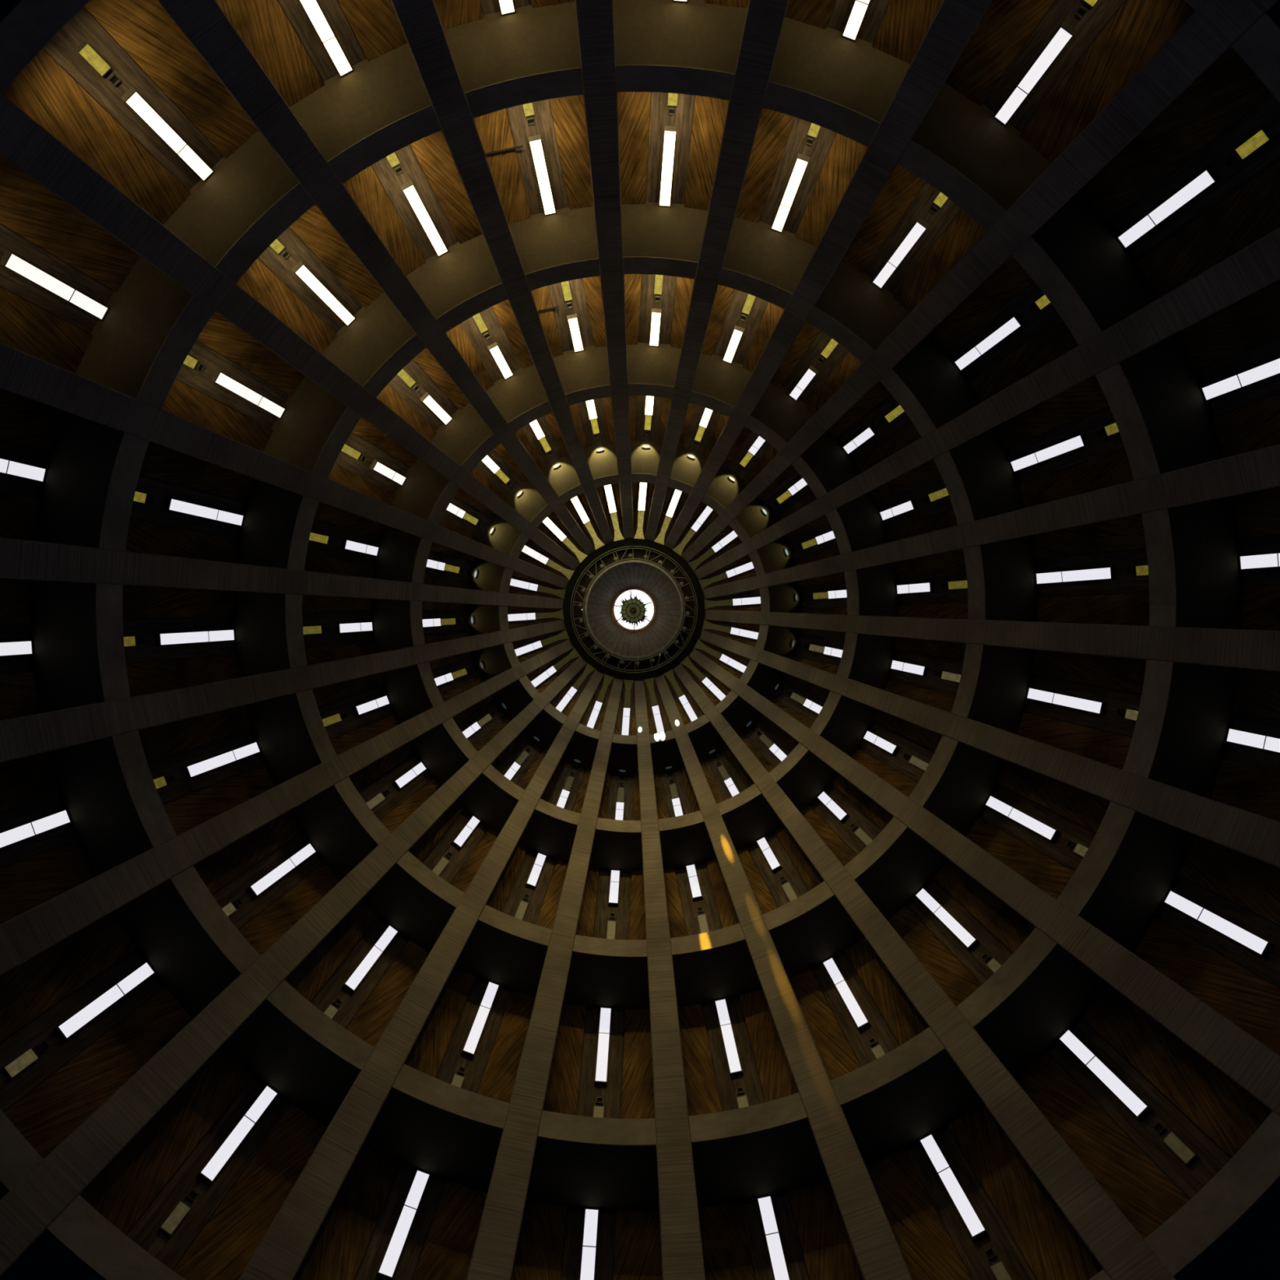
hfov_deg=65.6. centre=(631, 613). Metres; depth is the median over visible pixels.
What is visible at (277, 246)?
panel
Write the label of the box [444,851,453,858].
air vent
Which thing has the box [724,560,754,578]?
window
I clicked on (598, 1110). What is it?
panel
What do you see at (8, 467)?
window
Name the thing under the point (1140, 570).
panel
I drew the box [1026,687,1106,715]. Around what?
window
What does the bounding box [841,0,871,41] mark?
light fixture
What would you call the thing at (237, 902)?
air vent
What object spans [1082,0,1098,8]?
panel
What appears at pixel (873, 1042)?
air vent
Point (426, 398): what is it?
window
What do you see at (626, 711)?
window
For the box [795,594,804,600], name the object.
lamp
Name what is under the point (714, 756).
lamp
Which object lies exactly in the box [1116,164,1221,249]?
window
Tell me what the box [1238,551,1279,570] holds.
light
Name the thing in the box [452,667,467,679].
panel
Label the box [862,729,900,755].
light fixture
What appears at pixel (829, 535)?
window
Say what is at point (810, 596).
air vent
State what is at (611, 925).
panel
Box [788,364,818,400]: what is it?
window
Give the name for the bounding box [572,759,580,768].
lamp
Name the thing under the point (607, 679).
panel
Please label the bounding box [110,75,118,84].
grille
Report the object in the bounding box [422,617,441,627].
window
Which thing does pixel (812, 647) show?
panel
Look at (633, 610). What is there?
chandelier
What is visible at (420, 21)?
rib
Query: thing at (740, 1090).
air vent
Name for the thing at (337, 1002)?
air vent
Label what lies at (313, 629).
panel
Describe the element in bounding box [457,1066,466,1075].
air vent
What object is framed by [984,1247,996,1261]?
air vent
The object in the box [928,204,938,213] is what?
air vent
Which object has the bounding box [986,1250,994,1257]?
grille
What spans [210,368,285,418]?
window
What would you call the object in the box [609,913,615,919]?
air vent
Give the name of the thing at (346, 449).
panel
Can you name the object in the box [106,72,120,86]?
air vent
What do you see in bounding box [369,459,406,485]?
window
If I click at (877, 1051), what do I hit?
panel
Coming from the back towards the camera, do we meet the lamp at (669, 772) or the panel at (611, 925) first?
the lamp at (669, 772)
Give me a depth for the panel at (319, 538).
27.31 m
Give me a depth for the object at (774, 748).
32.52 m
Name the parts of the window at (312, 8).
pane, pane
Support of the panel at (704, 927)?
attached to the wall at (339, 524)
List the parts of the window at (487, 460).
pane, pane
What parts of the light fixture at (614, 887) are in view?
pane, pane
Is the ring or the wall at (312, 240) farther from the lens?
the ring
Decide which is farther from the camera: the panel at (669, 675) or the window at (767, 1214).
the panel at (669, 675)
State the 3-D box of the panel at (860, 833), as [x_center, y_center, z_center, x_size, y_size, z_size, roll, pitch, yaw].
[6.386,6.154,27.263,0.240,0.776,0.397,-45,-90,0]
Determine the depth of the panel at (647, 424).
33.51 m
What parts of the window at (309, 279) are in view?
pane, pane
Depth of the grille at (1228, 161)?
17.40 m
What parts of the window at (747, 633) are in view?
pane, pane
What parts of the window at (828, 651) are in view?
pane, pane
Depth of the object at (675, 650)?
39.75 m
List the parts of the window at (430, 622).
pane, pane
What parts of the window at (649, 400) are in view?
pane, pane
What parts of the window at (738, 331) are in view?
pane, pane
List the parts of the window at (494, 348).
pane, pane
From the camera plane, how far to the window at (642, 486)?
36.71 m
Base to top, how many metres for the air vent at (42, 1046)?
0.142 m
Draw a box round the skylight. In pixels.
[613,589,653,629]
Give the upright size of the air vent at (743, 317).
0.176 m
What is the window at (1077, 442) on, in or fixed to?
in the wall at (312, 240)
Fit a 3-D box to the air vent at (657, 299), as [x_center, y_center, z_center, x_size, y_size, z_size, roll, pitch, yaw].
[0.716,-8.827,27.874,0.150,0.176,0.115,4,-90,0]
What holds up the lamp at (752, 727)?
attached to the beam at (722, 491)
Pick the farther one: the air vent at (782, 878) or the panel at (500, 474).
the panel at (500, 474)
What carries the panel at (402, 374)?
attached to the wall at (339, 524)
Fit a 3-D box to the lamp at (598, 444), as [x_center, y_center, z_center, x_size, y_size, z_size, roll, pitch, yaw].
[-1.133,-5.805,34.569,0.240,0.100,0.296,-12,-90,0]
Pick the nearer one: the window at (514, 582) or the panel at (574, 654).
the window at (514, 582)
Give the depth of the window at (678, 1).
19.65 m
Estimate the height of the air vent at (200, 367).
0.140 m
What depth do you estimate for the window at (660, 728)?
36.72 m
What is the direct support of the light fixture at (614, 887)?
in the wall at (339, 524)
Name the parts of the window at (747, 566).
pane, pane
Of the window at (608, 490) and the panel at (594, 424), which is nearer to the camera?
the panel at (594, 424)
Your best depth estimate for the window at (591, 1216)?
18.98 m
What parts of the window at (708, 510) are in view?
pane, pane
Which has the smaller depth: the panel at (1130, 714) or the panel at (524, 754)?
the panel at (1130, 714)
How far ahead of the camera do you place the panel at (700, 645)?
38.69 m
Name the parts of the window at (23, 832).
pane, pane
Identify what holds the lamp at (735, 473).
attached to the beam at (722, 491)
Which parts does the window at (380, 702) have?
pane, pane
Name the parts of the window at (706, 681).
pane, pane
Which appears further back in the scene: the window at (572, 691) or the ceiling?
the ceiling
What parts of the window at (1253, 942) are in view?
pane, pane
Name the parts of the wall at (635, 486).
panel, panel, panel, panel, panel, panel, panel, panel, panel, panel, panel, panel, panel, panel, panel, panel, panel, panel, panel, panel, panel, panel, panel, panel, panel, panel, panel, panel, panel, panel, panel, panel, panel, panel, panel, panel, panel, panel, panel, panel, panel, panel, panel, panel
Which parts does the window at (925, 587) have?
pane, pane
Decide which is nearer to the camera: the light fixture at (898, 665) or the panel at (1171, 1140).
the panel at (1171, 1140)
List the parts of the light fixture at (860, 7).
pane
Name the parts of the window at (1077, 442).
pane, pane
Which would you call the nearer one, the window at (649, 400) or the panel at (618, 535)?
the window at (649, 400)
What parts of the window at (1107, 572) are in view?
pane, pane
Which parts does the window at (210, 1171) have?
pane, pane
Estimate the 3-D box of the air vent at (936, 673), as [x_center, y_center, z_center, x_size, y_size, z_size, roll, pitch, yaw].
[8.562,1.688,27.874,0.115,0.176,0.150,12,-90,0]
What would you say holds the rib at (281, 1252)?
on the floor
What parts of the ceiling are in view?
oculus rim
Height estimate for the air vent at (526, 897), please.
0.176 m
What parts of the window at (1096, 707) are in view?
pane, pane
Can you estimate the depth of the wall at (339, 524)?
28.14 m
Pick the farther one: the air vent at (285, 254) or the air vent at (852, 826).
the air vent at (852, 826)
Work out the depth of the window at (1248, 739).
19.16 m
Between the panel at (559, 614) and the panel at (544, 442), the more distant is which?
the panel at (559, 614)
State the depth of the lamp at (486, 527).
34.55 m
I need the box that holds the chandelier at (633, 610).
[613,590,651,631]
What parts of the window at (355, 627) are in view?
pane, pane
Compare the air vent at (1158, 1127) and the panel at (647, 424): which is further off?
the panel at (647, 424)
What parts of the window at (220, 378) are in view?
pane, pane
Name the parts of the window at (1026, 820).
pane, pane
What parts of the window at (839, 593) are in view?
pane, pane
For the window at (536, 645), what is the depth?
36.72 m
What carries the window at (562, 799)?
in the wall at (548, 423)
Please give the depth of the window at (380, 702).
28.88 m
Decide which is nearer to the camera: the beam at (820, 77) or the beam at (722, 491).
the beam at (820, 77)
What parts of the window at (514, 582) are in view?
pane, pane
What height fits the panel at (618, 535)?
2.066 m
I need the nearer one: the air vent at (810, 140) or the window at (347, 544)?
the air vent at (810, 140)
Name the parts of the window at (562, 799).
pane, pane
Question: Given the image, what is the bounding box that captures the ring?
[559,537,708,684]
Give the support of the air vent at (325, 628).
in the wall at (339, 524)
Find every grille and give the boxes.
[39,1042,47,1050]
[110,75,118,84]
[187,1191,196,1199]
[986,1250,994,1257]
[1076,8,1085,16]
[1155,1124,1163,1132]
[1225,157,1234,165]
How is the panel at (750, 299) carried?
attached to the wall at (339, 524)
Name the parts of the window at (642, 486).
pane, pane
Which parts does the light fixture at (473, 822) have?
pane, pane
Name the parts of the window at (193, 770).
pane, pane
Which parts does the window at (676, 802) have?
pane, pane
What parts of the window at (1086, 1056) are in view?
pane, pane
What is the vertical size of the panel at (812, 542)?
0.897 m
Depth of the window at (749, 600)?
36.72 m
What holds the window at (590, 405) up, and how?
in the wall at (548, 423)
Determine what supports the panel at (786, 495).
attached to the wall at (548, 423)
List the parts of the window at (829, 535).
pane, pane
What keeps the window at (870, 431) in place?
in the wall at (339, 524)
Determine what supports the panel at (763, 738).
attached to the wall at (548, 423)
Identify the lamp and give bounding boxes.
[464,617,473,623]
[467,569,476,577]
[474,662,483,670]
[484,524,493,533]
[496,702,506,712]
[512,486,522,496]
[530,736,539,746]
[551,457,559,467]
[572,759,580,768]
[595,441,603,451]
[618,769,626,778]
[643,439,649,448]
[665,766,672,775]
[688,448,696,457]
[708,749,717,759]
[728,471,737,480]
[746,721,755,730]
[762,505,772,514]
[774,684,784,692]
[785,547,794,555]
[791,640,800,647]
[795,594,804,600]
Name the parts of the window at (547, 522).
pane, pane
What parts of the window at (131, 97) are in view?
pane, pane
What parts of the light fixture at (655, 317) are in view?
pane, pane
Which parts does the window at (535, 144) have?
pane, pane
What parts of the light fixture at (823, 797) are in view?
pane, pane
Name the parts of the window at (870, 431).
pane, pane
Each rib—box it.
[0,93,580,570]
[0,342,569,589]
[0,537,564,608]
[0,619,565,762]
[0,639,573,975]
[0,656,586,1276]
[157,0,595,555]
[238,669,604,1279]
[390,0,613,544]
[466,677,623,1279]
[574,0,634,538]
[634,680,705,1279]
[644,0,789,541]
[653,674,911,1279]
[663,0,992,549]
[672,662,1175,1279]
[680,0,1279,563]
[687,648,1279,1116]
[693,227,1279,579]
[698,629,1279,867]
[702,444,1279,599]
[704,609,1279,671]
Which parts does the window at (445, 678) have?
pane, pane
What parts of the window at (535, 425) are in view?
pane, pane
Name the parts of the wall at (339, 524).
panel, panel, panel, panel, panel, panel, panel, panel, panel, panel, panel, panel, panel, panel, panel, panel, panel, panel, panel, panel, panel, panel, panel, panel, panel, panel, panel, panel, panel, panel, panel, panel, panel, panel, panel, panel, panel, panel, panel, panel, panel, panel, panel, panel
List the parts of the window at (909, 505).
pane, pane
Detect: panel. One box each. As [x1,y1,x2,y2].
[0,1047,39,1080]
[75,40,111,77]
[123,635,136,647]
[133,490,147,503]
[153,775,168,789]
[157,1199,191,1238]
[182,354,199,369]
[221,901,237,916]
[269,238,285,254]
[302,625,322,635]
[309,532,328,544]
[321,712,342,727]
[323,1003,338,1018]
[341,444,361,460]
[365,791,386,809]
[385,151,400,168]
[396,368,416,388]
[431,856,449,875]
[440,617,456,625]
[444,563,460,573]
[450,1073,465,1088]
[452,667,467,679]
[462,512,479,525]
[471,312,488,333]
[477,713,493,726]
[495,469,510,484]
[514,900,528,919]
[515,750,529,765]
[521,102,535,117]
[535,608,564,619]
[537,585,565,599]
[538,436,551,453]
[541,629,569,646]
[546,559,574,579]
[553,647,580,670]
[560,280,573,302]
[562,537,587,562]
[563,774,574,791]
[573,662,595,689]
[584,521,604,549]
[590,418,599,434]
[592,1105,604,1117]
[596,673,613,702]
[606,920,616,939]
[610,512,624,541]
[616,786,624,801]
[623,679,634,707]
[634,511,644,538]
[644,415,652,430]
[644,677,657,706]
[653,274,663,294]
[653,515,671,544]
[663,669,683,697]
[666,93,678,106]
[668,782,678,798]
[672,528,695,555]
[680,656,705,680]
[688,548,714,570]
[693,426,705,442]
[693,639,721,658]
[697,913,709,933]
[698,572,727,589]
[702,619,730,633]
[704,599,732,609]
[716,764,729,780]
[736,1094,749,1108]
[739,452,753,467]
[741,293,755,315]
[758,733,773,748]
[775,489,791,504]
[781,881,797,901]
[789,691,805,704]
[800,537,817,549]
[806,122,821,138]
[808,643,824,653]
[812,591,827,599]
[820,338,838,359]
[853,826,872,845]
[870,1043,885,1058]
[884,404,904,422]
[907,754,928,771]
[928,487,948,502]
[932,191,948,208]
[940,670,960,683]
[947,579,967,590]
[985,956,1001,973]
[989,1259,1012,1279]
[1034,293,1050,311]
[1072,842,1088,857]
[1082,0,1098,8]
[1103,422,1119,436]
[1124,707,1138,720]
[1134,564,1148,576]
[1161,1130,1198,1167]
[1233,125,1273,160]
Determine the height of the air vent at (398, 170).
0.140 m
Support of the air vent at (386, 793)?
in the wall at (339, 524)
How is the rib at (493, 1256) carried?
on the floor
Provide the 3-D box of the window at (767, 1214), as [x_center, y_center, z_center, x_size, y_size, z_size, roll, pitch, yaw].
[2.703,11.967,18.680,0.294,1.993,0.897,-12,-90,0]
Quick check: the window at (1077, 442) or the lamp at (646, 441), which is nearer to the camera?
the window at (1077, 442)
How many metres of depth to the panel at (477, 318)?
27.30 m
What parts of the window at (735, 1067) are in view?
pane, pane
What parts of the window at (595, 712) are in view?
pane, pane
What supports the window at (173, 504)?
in the wall at (312, 240)
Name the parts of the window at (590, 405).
pane, pane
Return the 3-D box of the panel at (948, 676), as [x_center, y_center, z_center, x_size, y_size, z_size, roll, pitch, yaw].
[8.805,1.742,27.263,0.397,0.776,0.240,12,-90,0]
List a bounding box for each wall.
[0,0,1279,1279]
[122,92,1149,1119]
[302,274,968,939]
[422,395,847,820]
[507,482,760,735]
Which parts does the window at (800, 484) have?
pane, pane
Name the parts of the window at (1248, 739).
pane, pane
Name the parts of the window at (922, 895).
pane, pane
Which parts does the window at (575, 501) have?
pane, pane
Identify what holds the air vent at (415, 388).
in the wall at (339, 524)
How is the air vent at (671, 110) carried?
in the wall at (312, 240)
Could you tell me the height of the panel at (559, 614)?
2.066 m
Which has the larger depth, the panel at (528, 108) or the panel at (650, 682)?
the panel at (650, 682)
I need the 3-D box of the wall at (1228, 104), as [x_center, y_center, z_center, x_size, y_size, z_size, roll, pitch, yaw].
[0.083,-0.170,17.276,28.694,4.820,28.700,0,-90,0]
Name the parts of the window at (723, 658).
pane, pane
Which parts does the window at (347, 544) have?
pane, pane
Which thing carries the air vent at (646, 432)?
in the wall at (548, 423)
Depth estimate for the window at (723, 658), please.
36.72 m
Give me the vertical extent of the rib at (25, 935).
41.515 m
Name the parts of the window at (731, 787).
pane, pane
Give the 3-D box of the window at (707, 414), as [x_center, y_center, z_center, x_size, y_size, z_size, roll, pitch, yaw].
[2.455,-6.498,32.369,0.294,1.319,0.649,21,-90,0]
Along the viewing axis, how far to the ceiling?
40.13 m
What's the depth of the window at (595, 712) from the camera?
36.72 m
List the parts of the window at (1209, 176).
pane, pane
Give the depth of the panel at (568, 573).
38.67 m
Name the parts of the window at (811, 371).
pane, pane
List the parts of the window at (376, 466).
pane, pane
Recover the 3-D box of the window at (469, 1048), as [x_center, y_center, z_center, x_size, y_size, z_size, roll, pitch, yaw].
[-3.582,9.609,23.613,0.294,2.137,0.955,21,-90,0]
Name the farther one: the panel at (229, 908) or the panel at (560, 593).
the panel at (560, 593)
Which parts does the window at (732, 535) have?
pane, pane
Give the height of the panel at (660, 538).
2.066 m
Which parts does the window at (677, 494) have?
pane, pane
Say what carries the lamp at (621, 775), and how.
attached to the beam at (722, 491)
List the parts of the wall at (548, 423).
panel, panel, panel, panel, panel, panel, panel, panel, panel, panel, panel, panel, panel, panel, panel, panel, panel, panel, panel, panel, panel, panel, panel, panel, panel, panel, panel, panel, panel, panel, panel, panel, panel, panel, panel, panel, panel, panel, panel, panel, panel, panel, panel, panel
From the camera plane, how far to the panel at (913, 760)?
27.30 m
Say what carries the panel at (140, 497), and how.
attached to the wall at (312, 240)
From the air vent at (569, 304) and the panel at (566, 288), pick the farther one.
the air vent at (569, 304)
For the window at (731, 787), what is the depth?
32.53 m
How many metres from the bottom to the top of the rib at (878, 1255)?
41.515 m
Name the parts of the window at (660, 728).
pane, pane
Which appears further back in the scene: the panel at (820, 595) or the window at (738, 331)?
the panel at (820, 595)
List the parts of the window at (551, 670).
pane, pane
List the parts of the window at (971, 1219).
pane, pane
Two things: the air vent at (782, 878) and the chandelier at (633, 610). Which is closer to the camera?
the air vent at (782, 878)
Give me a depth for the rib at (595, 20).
22.72 m
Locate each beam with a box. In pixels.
[0,0,1279,1279]
[22,0,1253,1219]
[223,198,1044,1017]
[365,339,905,877]
[462,437,807,780]
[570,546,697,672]
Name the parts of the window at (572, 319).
pane, pane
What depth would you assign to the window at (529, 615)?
36.72 m
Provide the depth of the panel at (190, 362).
21.84 m
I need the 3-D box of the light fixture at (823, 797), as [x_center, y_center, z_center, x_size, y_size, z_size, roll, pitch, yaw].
[5.858,5.624,28.970,0.294,1.395,0.697,-45,-90,0]
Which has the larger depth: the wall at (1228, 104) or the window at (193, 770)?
the window at (193, 770)
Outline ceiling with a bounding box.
[581,556,686,662]
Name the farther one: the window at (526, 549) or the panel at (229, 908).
the window at (526, 549)
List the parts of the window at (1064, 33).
pane, pane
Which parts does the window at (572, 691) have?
pane, pane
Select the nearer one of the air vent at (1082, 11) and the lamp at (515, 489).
the air vent at (1082, 11)
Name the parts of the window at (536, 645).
pane, pane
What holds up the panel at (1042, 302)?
attached to the wall at (312, 240)
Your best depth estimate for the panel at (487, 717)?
33.50 m
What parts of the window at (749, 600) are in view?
pane, pane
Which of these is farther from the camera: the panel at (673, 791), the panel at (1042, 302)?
the panel at (673, 791)
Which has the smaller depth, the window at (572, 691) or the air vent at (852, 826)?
the air vent at (852, 826)
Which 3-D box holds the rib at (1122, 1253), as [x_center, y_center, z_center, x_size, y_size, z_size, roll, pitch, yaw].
[7.064,9.186,19.137,1.022,41.515,18.226,-37,-90,0]
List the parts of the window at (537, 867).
pane, pane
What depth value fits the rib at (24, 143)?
19.55 m
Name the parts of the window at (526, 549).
pane, pane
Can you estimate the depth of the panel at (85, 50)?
16.92 m
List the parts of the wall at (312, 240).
panel, panel, panel, panel, panel, panel, panel, panel, panel, panel, panel, panel, panel, panel, panel, panel, panel, panel, panel, panel, panel, panel, panel, panel, panel, panel, panel, panel, panel, panel, panel, panel, panel, panel, panel, panel, panel, panel, panel, panel, panel, panel, panel, panel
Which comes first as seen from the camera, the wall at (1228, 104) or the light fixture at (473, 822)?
the wall at (1228, 104)
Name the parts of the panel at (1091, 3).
glass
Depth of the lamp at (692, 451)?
34.55 m
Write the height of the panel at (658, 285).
0.776 m
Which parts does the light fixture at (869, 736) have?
pane, pane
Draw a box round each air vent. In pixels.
[35,1040,49,1053]
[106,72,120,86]
[185,1189,198,1203]
[195,363,204,372]
[233,897,243,907]
[280,249,290,259]
[323,626,328,631]
[333,998,342,1007]
[360,455,367,462]
[382,789,391,795]
[394,165,403,174]
[412,384,420,392]
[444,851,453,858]
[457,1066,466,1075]
[483,332,490,339]
[522,893,529,901]
[527,116,534,125]
[566,302,573,308]
[595,1097,603,1104]
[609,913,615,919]
[644,430,649,435]
[654,295,660,302]
[668,106,675,115]
[697,906,703,913]
[736,1086,744,1095]
[740,314,746,321]
[779,875,786,883]
[805,137,813,146]
[808,594,813,598]
[817,356,824,364]
[848,822,857,831]
[867,1036,876,1046]
[902,752,910,759]
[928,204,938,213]
[933,671,940,676]
[981,952,990,961]
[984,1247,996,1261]
[1066,840,1075,848]
[1075,4,1088,18]
[1152,1121,1166,1135]
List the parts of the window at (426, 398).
pane, pane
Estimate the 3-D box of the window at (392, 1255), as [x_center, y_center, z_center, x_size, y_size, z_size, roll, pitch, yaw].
[-4.275,11.457,18.680,0.294,1.993,0.897,21,-90,0]
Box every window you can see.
[0,249,109,320]
[0,457,47,482]
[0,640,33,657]
[0,808,71,848]
[52,960,155,1042]
[120,86,214,182]
[155,628,235,646]
[164,497,244,526]
[182,741,261,779]
[195,1084,278,1186]
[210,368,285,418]
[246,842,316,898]
[291,261,355,326]
[298,0,353,77]
[335,621,373,633]
[341,538,379,556]
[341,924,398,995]
[351,694,390,716]
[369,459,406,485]
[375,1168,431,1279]
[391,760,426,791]
[400,180,448,257]
[419,391,452,425]
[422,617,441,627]
[426,558,446,571]
[434,671,454,686]
[446,502,466,519]
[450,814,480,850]
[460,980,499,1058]
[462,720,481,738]
[481,454,500,474]
[487,342,513,379]
[497,0,515,15]
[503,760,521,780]
[507,612,536,622]
[509,577,538,591]
[514,640,542,657]
[521,544,549,564]
[524,852,546,889]
[528,134,555,215]
[528,419,546,440]
[530,665,557,687]
[542,516,567,542]
[555,685,577,712]
[555,788,570,808]
[566,313,583,352]
[570,496,590,524]
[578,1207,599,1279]
[585,399,597,420]
[586,700,603,728]
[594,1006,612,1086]
[603,484,617,513]
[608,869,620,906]
[614,801,624,820]
[621,706,631,735]
[637,482,647,511]
[644,395,654,415]
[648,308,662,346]
[651,704,664,733]
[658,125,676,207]
[665,488,682,518]
[671,796,683,816]
[672,0,688,2]
[677,693,697,721]
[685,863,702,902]
[690,505,713,532]
[697,407,713,428]
[701,675,726,701]
[711,529,737,553]
[714,997,743,1078]
[718,653,746,673]
[722,325,744,364]
[723,777,739,796]
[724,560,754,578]
[729,626,758,639]
[732,595,760,606]
[746,435,765,456]
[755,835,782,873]
[756,1194,790,1279]
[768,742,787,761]
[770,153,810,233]
[786,477,807,496]
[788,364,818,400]
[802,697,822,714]
[814,529,835,545]
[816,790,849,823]
[822,645,843,657]
[822,956,871,1031]
[826,589,847,599]
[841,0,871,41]
[842,424,878,454]
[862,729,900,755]
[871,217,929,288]
[879,498,917,520]
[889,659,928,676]
[896,582,933,594]
[914,887,979,951]
[918,1133,989,1243]
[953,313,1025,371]
[984,795,1060,843]
[993,21,1076,125]
[1009,432,1088,472]
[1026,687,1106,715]
[1035,566,1115,584]
[1057,1027,1152,1121]
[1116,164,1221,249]
[1163,888,1274,959]
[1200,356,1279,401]
[1225,727,1279,753]
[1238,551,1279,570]
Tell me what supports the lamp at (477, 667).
attached to the beam at (722, 491)
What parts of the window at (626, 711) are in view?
pane, pane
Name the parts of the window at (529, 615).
pane, pane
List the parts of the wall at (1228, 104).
panel, panel, panel, panel, panel, panel, panel, panel, panel, panel, panel, panel, panel, panel, panel, panel, panel, panel, panel, panel, panel, panel, panel, panel, panel, panel, panel, panel, panel, panel, panel, panel, panel, panel, panel, panel, panel, panel, panel, panel, panel, panel, panel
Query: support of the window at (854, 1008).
in the wall at (312, 240)
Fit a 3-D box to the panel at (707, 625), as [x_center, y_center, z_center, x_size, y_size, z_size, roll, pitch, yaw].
[3.277,0.530,38.662,1.076,2.066,0.440,12,-90,0]
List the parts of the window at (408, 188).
pane, pane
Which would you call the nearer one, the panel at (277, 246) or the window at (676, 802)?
the panel at (277, 246)
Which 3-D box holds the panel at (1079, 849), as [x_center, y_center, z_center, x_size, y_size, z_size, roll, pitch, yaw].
[9.892,5.206,21.801,0.211,0.364,0.240,29,-90,0]
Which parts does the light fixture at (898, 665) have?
pane, pane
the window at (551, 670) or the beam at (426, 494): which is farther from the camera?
the window at (551, 670)
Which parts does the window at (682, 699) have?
pane, pane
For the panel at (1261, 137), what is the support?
attached to the wall at (1228, 104)
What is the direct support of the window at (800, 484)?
in the wall at (548, 423)
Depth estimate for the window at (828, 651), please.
32.53 m
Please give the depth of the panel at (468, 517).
33.50 m
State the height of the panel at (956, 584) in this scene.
0.776 m
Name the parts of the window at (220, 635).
pane, pane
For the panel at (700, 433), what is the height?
0.897 m
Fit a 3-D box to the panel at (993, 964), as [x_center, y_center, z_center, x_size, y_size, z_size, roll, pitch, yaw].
[7.980,7.752,21.801,0.240,0.364,0.211,-45,-90,0]
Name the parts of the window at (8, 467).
pane, pane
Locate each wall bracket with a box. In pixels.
[484,145,523,155]
[537,306,559,311]
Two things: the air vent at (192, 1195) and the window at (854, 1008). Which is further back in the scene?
the window at (854, 1008)
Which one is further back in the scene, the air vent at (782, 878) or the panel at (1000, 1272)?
the air vent at (782, 878)
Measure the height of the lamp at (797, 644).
0.100 m
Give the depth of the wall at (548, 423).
33.32 m
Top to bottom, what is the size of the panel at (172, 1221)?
0.512 m
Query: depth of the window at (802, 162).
23.49 m
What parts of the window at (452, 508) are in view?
pane, pane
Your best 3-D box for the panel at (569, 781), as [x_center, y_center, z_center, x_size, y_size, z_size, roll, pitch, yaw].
[-2.135,5.749,33.460,0.240,0.897,0.438,21,-90,0]
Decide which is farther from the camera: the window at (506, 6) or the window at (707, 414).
the window at (707, 414)
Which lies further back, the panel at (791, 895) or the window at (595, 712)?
the window at (595, 712)
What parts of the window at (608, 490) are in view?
pane, pane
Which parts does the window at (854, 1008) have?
pane, pane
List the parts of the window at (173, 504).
pane, pane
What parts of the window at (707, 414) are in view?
pane, pane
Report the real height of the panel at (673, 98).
0.364 m
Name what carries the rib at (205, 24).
on the floor
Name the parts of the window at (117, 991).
pane, pane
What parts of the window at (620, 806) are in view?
pane, pane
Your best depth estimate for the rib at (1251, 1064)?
19.49 m
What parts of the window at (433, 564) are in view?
pane, pane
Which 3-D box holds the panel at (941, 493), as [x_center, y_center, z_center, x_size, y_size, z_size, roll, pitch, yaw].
[8.454,-3.277,27.263,0.397,0.776,0.240,-20,-90,0]
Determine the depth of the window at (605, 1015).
23.49 m
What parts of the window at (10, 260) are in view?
pane, pane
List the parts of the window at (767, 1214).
pane, pane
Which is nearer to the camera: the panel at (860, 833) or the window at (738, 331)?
the panel at (860, 833)
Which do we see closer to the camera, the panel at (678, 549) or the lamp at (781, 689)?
the lamp at (781, 689)
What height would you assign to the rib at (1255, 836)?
41.515 m
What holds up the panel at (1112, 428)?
attached to the wall at (312, 240)
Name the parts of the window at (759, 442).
pane, pane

